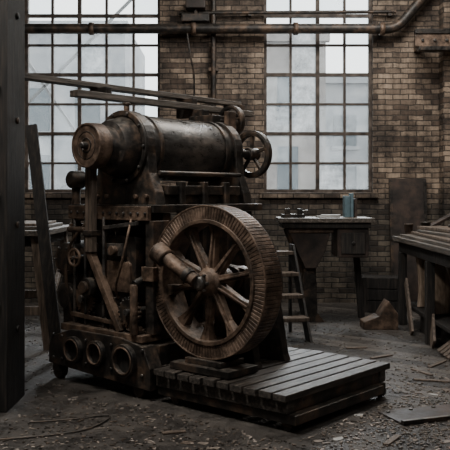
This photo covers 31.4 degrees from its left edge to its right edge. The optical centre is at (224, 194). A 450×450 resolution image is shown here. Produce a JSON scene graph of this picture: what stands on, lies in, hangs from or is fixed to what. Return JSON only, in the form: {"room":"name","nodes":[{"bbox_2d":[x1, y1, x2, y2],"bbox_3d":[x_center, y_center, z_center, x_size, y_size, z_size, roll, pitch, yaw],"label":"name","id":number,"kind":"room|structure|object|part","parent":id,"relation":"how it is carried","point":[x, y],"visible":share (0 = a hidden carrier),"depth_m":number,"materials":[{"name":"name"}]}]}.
{"room":"old factory workshop","nodes":[
{"label":"old factory workshop","id":0,"kind":"room"},
{"bbox_2d":[0,303,449,449],"bbox_3d":[-0.100,1.500,4.410,7.600,0.200,12.620,0,0,0],"label":"floor","id":1,"kind":"structure","parent":0,"point":[115,392],"depth_m":5.25,"materials":[{"name":"grey concrete"}]},
{"bbox_2d":[0,0,24,412],"bbox_3d":[-1.590,-1.050,5.360,0.420,4.900,0.480,0,0,0],"label":"timber post","id":2,"kind":"object","parent":1,"relation":"on","point":[12,12],"visible":1,"depth_m":5.27,"materials":[{"name":"wood"}]},
{"bbox_2d":[25,124,60,340],"bbox_3d":[-1.560,0.390,6.910,0.098,2.042,0.586,0,0,-40],"label":"plank","id":3,"kind":"object","parent":1,"relation":"on","point":[40,206],"visible":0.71,"depth_m":6.91,"materials":[{"name":"brown wood"}]},
{"bbox_2d":[25,221,68,349],"bbox_3d":[-2.133,0.834,7.900,1.134,1.138,1.500,0,0,0],"label":"bench","id":4,"kind":"object","parent":1,"relation":"on","point":[58,231],"visible":0.5,"depth_m":7.21,"materials":[{"name":"brown wood"}]},
{"bbox_2d":[0,415,110,439],"bbox_3d":[-1.013,1.392,4.801,0.708,0.010,0.320,0,0,-19],"label":"cable","id":5,"kind":"object","parent":1,"relation":"on","point":[96,415],"visible":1,"depth_m":4.81,"materials":[{"name":"rubber"}]},
{"bbox_2d":[25,73,290,397],"bbox_3d":[-0.167,0.263,6.411,2.043,2.275,2.422,0,0,23],"label":"machine","id":6,"kind":"object","parent":1,"relation":"on","point":[199,290],"visible":1,"depth_m":5.75,"materials":[{"name":"metal"}]},
{"bbox_3d":[-0.979,0.110,5.893,0.098,0.620,0.100,0,0,41],"label":"guide post","id":7,"kind":"part","parent":6,"relation":"part of","materials":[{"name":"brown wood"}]},
{"bbox_3d":[-0.472,0.526,6.254,0.960,0.912,1.350,0,0,41],"label":"frame","id":8,"kind":"part","parent":6,"relation":"part of","materials":[{"name":"metal"}]},
{"bbox_3d":[-0.342,0.457,5.298,0.383,0.279,0.148,0,0,41],"label":"crank arm","id":9,"kind":"part","parent":6,"relation":"part of","materials":[{"name":"metal"}]},
{"bbox_2d":[0,309,449,449],"bbox_3d":[0.003,1.395,6.501,5.905,0.008,6.607,0,0,0],"label":"debris","id":10,"kind":"object","parent":1,"relation":"on","point":[382,419],"visible":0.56,"depth_m":4.80,"materials":[{"name":"brown wood"}]},
{"bbox_2d":[154,347,389,431],"bbox_3d":[0.349,1.282,5.468,1.150,0.236,1.243,0,0,41],"label":"wooden platform","id":11,"kind":"object","parent":1,"relation":"on","point":[311,385],"visible":0.94,"depth_m":5.11,"materials":[{"name":"brown wood"}]},
{"bbox_3d":[0.342,1.280,5.460,1.150,0.139,1.140,0,0,41],"label":"frame","id":12,"kind":"part","parent":11,"relation":"part of","materials":[{"name":"brown wood"}]},
{"bbox_2d":[276,244,312,342],"bbox_3d":[0.567,0.950,7.847,0.385,0.900,0.648,0,0,-14],"label":"wooden steps","id":13,"kind":"structure","parent":1,"relation":"on","point":[293,267],"depth_m":7.87,"materials":[{"name":"brown wood"}]},
{"bbox_2d":[162,346,449,445],"bbox_3d":[1.033,1.393,5.679,1.478,0.011,3.142,0,0,29],"label":"boards","id":14,"kind":"object","parent":1,"relation":"on","point":[395,437],"visible":1,"depth_m":6.01,"materials":[{"name":"brown wood"}]},
{"bbox_2d":[180,388,449,449],"bbox_3d":[1.101,1.397,4.824,1.709,0.003,2.209,0,0,39],"label":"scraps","id":15,"kind":"object","parent":1,"relation":"on","point":[336,438],"visible":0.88,"depth_m":4.53,"materials":[{"name":"brown paper"}]},
{"bbox_2d":[275,217,374,321],"bbox_3d":[1.100,0.826,8.930,1.040,1.152,0.620,0,0,0],"label":"bench","id":16,"kind":"object","parent":1,"relation":"on","point":[309,235],"visible":0.94,"depth_m":8.72,"materials":[{"name":"brown wood"}]},
{"bbox_2d":[281,208,307,217],"bbox_3d":[0.770,0.200,8.850,0.300,0.100,0.120,0,0,0],"label":"bench vise","id":17,"kind":"object","parent":16,"relation":"on","point":[300,211],"visible":1,"depth_m":8.79,"materials":[{"name":"metal"}]},
{"bbox_2d":[316,214,340,217],"bbox_3d":[1.157,0.233,8.878,0.287,0.030,0.298,0,0,0],"label":"paper stack","id":18,"kind":"object","parent":16,"relation":"on","point":[321,215],"visible":1,"depth_m":8.77,"materials":[{"name":"white paper"}]},
{"bbox_2d":[343,193,356,216],"bbox_3d":[1.410,0.115,9.030,0.140,0.270,0.160,0,0,0],"label":"binders","id":19,"kind":"object","parent":16,"relation":"on","point":[349,203],"visible":0.98,"depth_m":8.96,"materials":[{"name":"blue paint"}]},
{"bbox_2d":[360,299,397,329],"bbox_3d":[1.620,1.252,8.425,0.360,0.296,0.250,0,0,0],"label":"block","id":20,"kind":"object","parent":1,"relation":"on","point":[385,317],"visible":1,"depth_m":8.30,"materials":[{"name":"wood"}]},
{"bbox_2d":[361,274,397,312],"bbox_3d":[1.900,1.190,9.700,0.500,0.420,0.430,0,0,9],"label":"wooden crate","id":21,"kind":"object","parent":1,"relation":"on","point":[376,288],"visible":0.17,"depth_m":9.52,"materials":[{"name":"brown wood"}]},
{"bbox_2d":[389,179,426,301],"bbox_3d":[2.360,0.595,10.264,0.480,1.614,0.218,0,0,0],"label":"panel","id":22,"kind":"object","parent":1,"relation":"on","point":[407,197],"visible":0.45,"depth_m":10.29,"materials":[{"name":"metal"}]},
{"bbox_2d":[378,404,449,425],"bbox_3d":[1.407,1.384,5.123,0.800,0.028,0.300,0,0,-20],"label":"floor plate","id":23,"kind":"object","parent":1,"relation":"on","point":[416,415],"visible":1,"depth_m":5.05,"materials":[{"name":"metal"}]},
{"bbox_2d":[392,213,449,359],"bbox_3d":[2.595,0.761,7.550,1.510,1.348,2.500,0,0,0],"label":"bench","id":24,"kind":"object","parent":1,"relation":"on","point":[430,244],"visible":0.99,"depth_m":7.77,"materials":[{"name":"brown wood"}]},
{"bbox_2d":[25,0,449,302],"bbox_3d":[-0.100,-1.050,10.450,7.000,4.900,0.540,0,0,0],"label":"wall","id":25,"kind":"structure","parent":0,"point":[411,89],"depth_m":10.40,"materials":[{"name":"brick"}]},
{"bbox_2d":[25,193,84,197],"bbox_3d":[-1.732,0.005,10.415,1.895,0.070,0.150,0,0,0],"label":"trim","id":26,"kind":"structure","parent":25,"relation":"attached to","point":[27,195],"depth_m":10.34,"materials":[{"name":"brick"}]},
{"bbox_2d":[25,0,159,192],"bbox_3d":[-1.732,-1.385,10.515,1.775,2.710,0.070,0,0,0],"label":"frame","id":27,"kind":"object","parent":25,"relation":"attached to","point":[52,15],"visible":0.53,"depth_m":10.49,"materials":[{"name":"paint"}]},
{"bbox_2d":[182,0,209,23],"bbox_3d":[-0.375,-2.350,10.255,0.350,0.300,0.270,0,0,0],"label":"junction box","id":28,"kind":"object","parent":25,"relation":"attached to","point":[191,5],"visible":0.92,"depth_m":10.12,"materials":[{"name":"metal"}]},
{"bbox_2d":[185,22,194,95],"bbox_3d":[-0.420,-1.151,10.259,0.096,2.103,0.216,0,0,32],"label":"hanging cable","id":29,"kind":"object","parent":28,"relation":"hanging from","point":[185,22],"visible":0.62,"depth_m":10.19,"materials":[{"name":"rubber"}]},
{"bbox_2d":[209,0,217,114],"bbox_3d":[-0.150,-1.625,10.338,0.120,3.650,0.105,0,0,0],"label":"conduit","id":30,"kind":"object","parent":25,"relation":"attached to","point":[213,69],"visible":0.3,"depth_m":10.29,"materials":[{"name":"metal"}]},
{"bbox_2d":[25,0,426,34],"bbox_3d":[-0.382,-2.764,10.254,6.396,1.452,0.272,0,0,0],"label":"ceiling pipe","id":31,"kind":"object","parent":25,"relation":"attached to","point":[90,28],"depth_m":10.14,"materials":[{"name":"brown metal"}]},
{"bbox_2d":[178,10,395,16],"bbox_3d":[0.800,-2.347,10.333,2.800,0.074,0.114,0,0,0],"label":"conduit","id":32,"kind":"object","parent":25,"relation":"attached to","point":[388,12],"visible":0.93,"depth_m":10.28,"materials":[{"name":"metal"}]},
{"bbox_2d":[264,0,371,192],"bbox_3d":[1.216,-1.385,10.515,1.417,2.710,0.070,0,0,0],"label":"frame","id":33,"kind":"object","parent":25,"relation":"attached to","point":[317,45],"visible":0.92,"depth_m":10.49,"materials":[{"name":"paint"}]},
{"bbox_2d":[259,193,377,197],"bbox_3d":[1.216,0.005,10.415,1.537,0.070,0.150,0,0,0],"label":"trim","id":34,"kind":"structure","parent":25,"relation":"attached to","point":[261,195],"depth_m":10.34,"materials":[{"name":"brick"}]},
{"bbox_2d":[414,29,449,51],"bbox_3d":[2.780,-1.925,10.135,0.840,0.270,0.510,0,0,0],"label":"rail","id":35,"kind":"object","parent":25,"relation":"attached to","point":[425,40],"visible":1,"depth_m":9.92,"materials":[{"name":"metal"}]},
{"label":"outside","id":36,"kind":"structure","parent":0,"visible":0},
{"bbox_3d":[0.000,1.700,35.360,50.000,0.200,49.280,0,0,0],"label":"ground","id":37,"kind":"structure","parent":36,"visible":0},
{"bbox_2d":[29,0,131,131],"bbox_3d":[-2.550,-1.000,13.000,3.300,5.200,0.100,0,0,0],"label":"truss","id":38,"kind":"object","parent":37,"relation":"on","point":[44,85],"visible":0.26,"depth_m":12.98,"materials":[{"name":"grey metal"}]},
{"bbox_2d":[29,21,144,188],"bbox_3d":[-5.500,-1.800,26.925,5.200,6.800,6.150,0,0,0],"label":"building","id":39,"kind":"structure","parent":37,"relation":"on","point":[93,58],"depth_m":24.00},
{"bbox_2d":[267,34,329,188],"bbox_3d":[1.950,-1.550,25.925,2.100,6.300,6.150,0,0,0],"label":"building","id":40,"kind":"structure","parent":37,"relation":"on","point":[303,58],"depth_m":23.00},
{"bbox_2d":[326,77,367,188],"bbox_3d":[7.150,-1.300,30.925,7.900,5.800,6.150,0,0,0],"label":"building","id":41,"kind":"structure","parent":37,"relation":"on","point":[356,87],"depth_m":28.00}
]}

